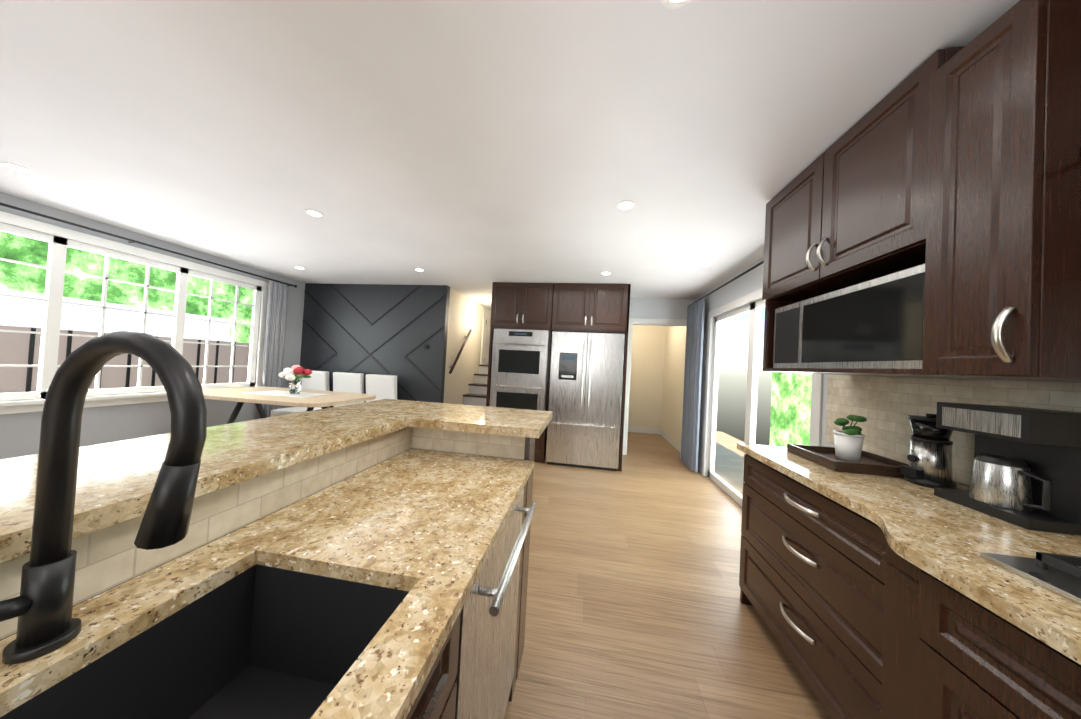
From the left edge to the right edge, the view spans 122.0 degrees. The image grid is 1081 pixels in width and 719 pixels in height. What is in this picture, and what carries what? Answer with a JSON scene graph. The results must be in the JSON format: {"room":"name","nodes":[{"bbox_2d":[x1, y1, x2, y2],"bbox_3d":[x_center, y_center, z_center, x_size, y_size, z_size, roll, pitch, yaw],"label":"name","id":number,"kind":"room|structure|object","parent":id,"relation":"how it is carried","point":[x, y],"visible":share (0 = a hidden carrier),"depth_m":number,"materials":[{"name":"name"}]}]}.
{"room":"dining room and kitchen","nodes":[
{"label":"dining room and kitchen","id":0,"kind":"room"},
{"bbox_2d":[0,192,304,459],"bbox_3d":[-4.490,-0.119,1.153,0.100,2.440,7.700,3,-1,9],"label":"wall","id":1,"kind":"structure","parent":0,"point":[19,434],"depth_m":3.05,"materials":[{"name":"paint"}]},
{"bbox_2d":[0,211,268,414],"bbox_3d":[-4.154,-0.344,3.010,0.130,1.590,2.660,3,-1,9],"label":"window","id":2,"kind":"structure","parent":1,"relation":"in","point":[50,333],"depth_m":2.91,"materials":[{"name":"white wood"}]},
{"bbox_2d":[0,202,296,418],"bbox_3d":[-4.118,-0.037,2.855,0.133,2.317,3.564,3,-1,9],"label":"curtain","id":3,"kind":"object","parent":1,"relation":"hanging from","point":[275,331],"visible":0.9,"depth_m":4.29,"materials":[{"name":"grey fabric"}]},
{"bbox_2d":[300,283,449,407],"bbox_3d":[-2.671,0.042,4.714,2.457,2.454,0.112,3,-1,9],"label":"wall","id":4,"kind":"structure","parent":0,"point":[380,329],"depth_m":4.65,"materials":[{"name":"black paint"}]},
{"bbox_2d":[443,287,482,404],"bbox_3d":[-1.267,0.143,6.177,0.100,2.440,3.200,3,-1,9],"label":"wall","id":5,"kind":"structure","parent":0,"point":[465,316],"depth_m":5.13,"materials":[{"name":"beige paint"}]},
{"bbox_2d":[449,329,471,373],"bbox_3d":[-1.337,-0.158,4.967,0.092,0.781,0.762,3,-1,9],"label":"stair handrail","id":6,"kind":"object","parent":5,"relation":"attached to","point":[460,351],"visible":1,"depth_m":4.91,"materials":[{"name":"brown wood"}]},
{"bbox_2d":[480,307,490,364],"bbox_3d":[-1.146,-0.478,6.347,0.022,1.178,0.500,3,-1,9],"label":"door frame","id":7,"kind":"structure","parent":5,"relation":"attached to","point":[485,342],"depth_m":6.28,"materials":[{"name":"white"}]},
{"bbox_2d":[0,0,1019,310],"bbox_3d":[-1.112,-1.152,2.193,6.760,0.020,11.100,3,-1,9],"label":"ceiling","id":8,"kind":"structure","parent":0,"point":[474,150],"depth_m":1.42,"materials":[{"name":"paint"}]},
{"bbox_2d":[0,162,36,174],"bbox_3d":[-3.465,-1.268,1.990,0.123,0.005,0.123,3,-1,0],"label":"recessed light","id":9,"kind":"object","parent":8,"relation":"in","point":[12,166],"depth_m":1.99,"materials":[{"name":"white"}]},
{"bbox_2d":[305,209,323,216],"bbox_3d":[-1.817,-1.173,2.410,0.122,0.005,0.123,3,-1,0],"label":"recessed light","id":10,"kind":"object","parent":8,"relation":"in","point":[311,212],"depth_m":2.40,"materials":[{"name":"white"}]},
{"bbox_2d":[616,200,634,210],"bbox_3d":[0.583,-1.051,2.049,0.122,0.005,0.123,3,-1,0],"label":"recessed light","id":11,"kind":"object","parent":8,"relation":"in","point":[629,204],"depth_m":2.04,"materials":[{"name":"white"}]},
{"bbox_2d":[660,0,691,8],"bbox_3d":[0.406,-1.082,0.862,0.122,0.005,0.123,3,-1,-18],"label":"recessed light","id":12,"kind":"object","parent":8,"relation":"in","point":[670,4],"depth_m":0.91,"materials":[{"name":"white"}]},
{"bbox_2d":[698,263,710,267],"bbox_3d":[1.699,-0.973,3.104,0.122,0.005,0.123,3,-1,-18],"label":"recessed light","id":13,"kind":"object","parent":8,"relation":"in","point":[704,265],"depth_m":3.09,"materials":[{"name":"white"}]},
{"bbox_2d":[628,325,663,428],"bbox_3d":[2.049,0.324,6.437,1.050,2.440,0.100,3,-1,9],"label":"wall","id":14,"kind":"structure","parent":0,"point":[657,377],"depth_m":6.36,"materials":[{"name":"beige paint"}]},
{"bbox_2d":[628,426,659,433],"bbox_3d":[1.983,1.481,6.360,1.050,0.120,0.012,3,-1,9],"label":"baseboard","id":15,"kind":"structure","parent":14,"relation":"attached to","point":[630,428],"depth_m":6.32,"materials":[{"name":"white wood"}]},
{"bbox_2d":[629,298,694,324],"bbox_3d":[0.889,0.233,4.792,3.040,2.440,0.100,3,-1,9],"label":"wall","id":16,"kind":"structure","parent":0,"point":[653,308],"depth_m":4.63,"materials":[{"name":"paint"}]},
{"bbox_2d":[490,282,553,337],"bbox_3d":[-0.204,-0.728,4.513,0.857,0.643,0.818,3,-1,9],"label":"upper cabinet","id":17,"kind":"object","parent":16,"relation":"attached to","point":[523,306],"depth_m":4.11,"materials":[{"name":"brown wood"}]},
{"bbox_2d":[489,329,549,410],"bbox_3d":[-0.273,0.233,4.349,0.775,1.285,0.611,3,-1,9],"label":"wall oven","id":18,"kind":"object","parent":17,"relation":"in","point":[519,369],"visible":0.9,"depth_m":4.11,"materials":[{"name":"silver metal"}]},
{"bbox_2d":[554,283,630,337],"bbox_3d":[0.720,-0.681,4.374,1.013,0.643,0.818,3,-1,9],"label":"upper cabinet","id":19,"kind":"object","parent":16,"relation":"attached to","point":[579,307],"depth_m":3.97,"materials":[{"name":"brown wood"}]},
{"bbox_2d":[622,318,686,457],"bbox_3d":[1.795,0.437,4.642,0.983,2.125,0.118,3,-1,9],"label":"door frame","id":20,"kind":"structure","parent":16,"relation":"attached to","point":[656,322],"depth_m":4.64,"materials":[{"name":"white wood"}]},
{"bbox_2d":[504,431,831,718],"bbox_3d":[-0.602,1.351,2.052,8.060,0.050,11.100,3,-1,9],"label":"floor","id":21,"kind":"structure","parent":0,"point":[636,608],"depth_m":1.69,"materials":[{"name":"brown wood"}]},
{"bbox_2d":[202,387,375,423],"bbox_3d":[-2.995,0.810,3.459,1.820,0.846,0.950,3,-1,9],"label":"dining table","id":22,"kind":"object","parent":21,"relation":"on","point":[260,396],"visible":0.69,"depth_m":3.30,"materials":[{"name":"wood"},{"name":"black metal"}]},
{"bbox_2d":[279,365,311,393],"bbox_3d":[-2.821,0.228,3.442,0.316,0.333,0.302,3,-1,9],"label":"flower vase","id":23,"kind":"object","parent":22,"relation":"on","point":[288,373],"visible":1,"depth_m":3.40,"materials":[{"name":"clear glass"}]},
{"bbox_2d":[270,370,329,416],"bbox_3d":[-3.471,0.688,4.363,0.460,1.051,0.510,3,-1,9],"label":"dining chair","id":24,"kind":"object","parent":21,"relation":"on","point":[318,380],"visible":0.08,"depth_m":4.48,"materials":[{"name":"white fabric"}]},
{"bbox_2d":[333,372,363,406],"bbox_3d":[-2.898,0.717,4.277,0.460,1.051,0.510,3,-1,9],"label":"dining chair","id":25,"kind":"object","parent":21,"relation":"on","point":[348,382],"visible":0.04,"depth_m":4.41,"materials":[{"name":"white fabric"}]},
{"bbox_2d":[366,374,396,401],"bbox_3d":[-2.365,0.744,4.196,0.460,1.051,0.510,3,-1,9],"label":"dining chair","id":26,"kind":"object","parent":21,"relation":"on","point":[380,387],"visible":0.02,"depth_m":4.33,"materials":[{"name":"white fabric"}]},
{"bbox_2d":[348,427,545,718],"bbox_3d":[-0.623,0.780,0.414,0.968,1.030,2.145,3,-1,9],"label":"kitchen island","id":27,"kind":"object","parent":21,"relation":"on","point":[459,658],"depth_m":0.65,"materials":[{"name":"beige stone"}]},
{"bbox_2d":[0,399,551,718],"bbox_3d":[-0.622,0.248,0.485,1.015,0.034,2.540,3,-1,9],"label":"island countertop","id":28,"kind":"structure","parent":27,"relation":"on","point":[314,540],"depth_m":0.58,"materials":[{"name":"beige stone"}]},
{"bbox_2d":[0,331,206,664],"bbox_3d":[-0.564,0.170,0.282,0.251,0.419,0.263,3,-1,9],"label":"faucet","id":29,"kind":"object","parent":28,"relation":"on","point":[40,607],"visible":1,"depth_m":0.38,"materials":[{"name":"black metal"}]},
{"bbox_2d":[463,365,487,405],"bbox_3d":[-0.906,0.747,5.853,0.766,1.260,2.705,3,-1,9],"label":"stairs","id":30,"kind":"structure","parent":21,"relation":"on","point":[476,395],"depth_m":5.51,"materials":[{"name":"white wood"}]},
{"bbox_2d":[534,425,547,462],"bbox_3d":[-0.304,1.135,4.480,0.855,0.500,0.818,3,-1,9],"label":"base cabinet","id":31,"kind":"object","parent":21,"relation":"on","point":[541,442],"depth_m":4.03,"materials":[{"name":"brown wood"}]},
{"bbox_2d":[546,332,624,470],"bbox_3d":[0.634,0.544,4.306,0.940,1.775,0.895,3,-1,9],"label":"fridge","id":32,"kind":"object","parent":21,"relation":"on","point":[585,394],"visible":1,"depth_m":3.92,"materials":[{"name":"silver metal"}]},
{"bbox_2d":[739,463,872,718],"bbox_3d":[1.423,0.979,1.239,0.653,0.880,0.970,3,-1,9],"label":"base cabinet","id":33,"kind":"object","parent":21,"relation":"on","point":[867,596],"depth_m":1.21,"materials":[{"name":"brown wood"}]},
{"bbox_2d":[865,543,1080,718],"bbox_3d":[1.224,0.951,0.243,0.753,0.880,1.068,3,-1,9],"label":"base cabinet","id":34,"kind":"object","parent":21,"relation":"on","point":[934,653],"depth_m":0.68,"materials":[{"name":"brown wood"}]},
{"bbox_2d":[737,443,1080,666],"bbox_3d":[1.089,0.468,-0.733,0.778,0.035,5.045,3,-1,9],"label":"countertop","id":35,"kind":"structure","parent":34,"relation":"on","point":[945,539],"depth_m":0.83,"materials":[{"name":"beige stone"}]},
{"bbox_2d":[787,444,908,477],"bbox_3d":[1.505,0.489,1.467,0.350,0.045,0.320,3,-1,9],"label":"wood tray","id":36,"kind":"object","parent":35,"relation":"on","point":[869,463],"visible":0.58,"depth_m":1.42,"materials":[{"name":"brown wood"}]},
{"bbox_2d":[833,415,866,461],"bbox_3d":[1.521,0.382,1.478,0.125,0.221,0.114,3,-1,9],"label":"plant","id":37,"kind":"object","parent":36,"relation":"on","point":[848,441],"visible":1,"depth_m":1.45,"materials":[{"name":"green plant"}]},
{"bbox_2d":[901,413,956,488],"bbox_3d":[1.599,0.368,1.234,0.141,0.288,0.132,3,-1,9],"label":"grinder","id":38,"kind":"object","parent":35,"relation":"on","point":[929,457],"visible":0.96,"depth_m":1.20,"materials":[{"name":"black"}]},
{"bbox_2d":[934,402,1080,534],"bbox_3d":[1.565,0.333,0.976,0.242,0.345,0.240,3,-1,9],"label":"coffee maker","id":39,"kind":"object","parent":35,"relation":"on","point":[1026,472],"visible":1,"depth_m":0.93,"materials":[{"name":"black metal"}]},
{"bbox_2d":[980,552,1080,604],"bbox_3d":[1.245,0.452,0.230,0.520,0.046,0.915,3,-1,9],"label":"cooktop","id":40,"kind":"object","parent":35,"relation":"in","point":[1059,574],"visible":1,"depth_m":0.65,"materials":[{"name":"black glass"}]},
{"bbox_2d":[660,257,1080,475],"bbox_3d":[1.885,0.226,1.407,0.132,2.440,10.100,3,-1,9],"label":"wall","id":41,"kind":"structure","parent":0,"point":[751,281],"depth_m":4.09,"materials":[{"name":"paint"}]},
{"bbox_2d":[660,429,680,451],"bbox_3d":[2.388,1.487,5.446,0.012,0.120,1.700,3,-1,9],"label":"baseboard","id":42,"kind":"structure","parent":41,"relation":"attached to","point":[671,440],"depth_m":5.49,"materials":[{"name":"white wood"}]},
{"bbox_2d":[681,260,763,471],"bbox_3d":[2.012,0.304,3.216,0.143,2.301,2.580,3,-1,9],"label":"curtain","id":43,"kind":"object","parent":41,"relation":"hanging from","point":[692,384],"visible":0.9,"depth_m":4.08,"materials":[{"name":"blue fabric"}]},
{"bbox_2d":[702,288,822,506],"bbox_3d":[2.080,0.415,2.991,0.095,2.140,1.960,3,-1,9],"label":"sliding door","id":44,"kind":"structure","parent":41,"relation":"in","point":[754,308],"depth_m":3.04,"materials":[{"name":"white"}]},
{"bbox_2d":[766,300,857,375],"bbox_3d":[1.613,-0.122,1.702,0.400,0.364,0.235,3,-1,9],"label":"upper cabinet","id":45,"kind":"object","parent":41,"relation":"attached to","point":[782,315],"depth_m":1.76,"materials":[{"name":"brown wood"}]},
{"bbox_2d":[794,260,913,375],"bbox_3d":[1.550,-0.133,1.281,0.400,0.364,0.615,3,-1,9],"label":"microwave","id":46,"kind":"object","parent":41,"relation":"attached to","point":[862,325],"depth_m":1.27,"materials":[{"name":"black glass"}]},
{"bbox_2d":[762,47,953,303],"bbox_3d":[1.599,-0.683,1.408,0.496,0.625,0.949,3,-1,9],"label":"upper cabinet","id":47,"kind":"object","parent":41,"relation":"attached to","point":[848,215],"depth_m":1.29,"materials":[{"name":"brown wood"}]},
{"bbox_2d":[910,0,1080,382],"bbox_3d":[1.486,-0.432,0.816,0.518,0.980,0.240,3,-1,9],"label":"upper cabinet","id":48,"kind":"object","parent":41,"relation":"attached to","point":[923,220],"depth_m":0.80,"materials":[{"name":"brown wood"}]},
{"label":"outside","id":49,"kind":"structure","parent":0,"visible":0},
{"bbox_2d":[0,231,252,392],"bbox_3d":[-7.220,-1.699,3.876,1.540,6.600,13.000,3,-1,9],"label":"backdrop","id":50,"kind":"structure","parent":49,"point":[17,279],"depth_m":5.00,"materials":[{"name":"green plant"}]},
{"bbox_2d":[769,372,811,446],"bbox_3d":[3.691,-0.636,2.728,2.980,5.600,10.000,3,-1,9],"label":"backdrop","id":51,"kind":"structure","parent":49,"point":[790,408],"depth_m":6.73,"materials":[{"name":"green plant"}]}
]}

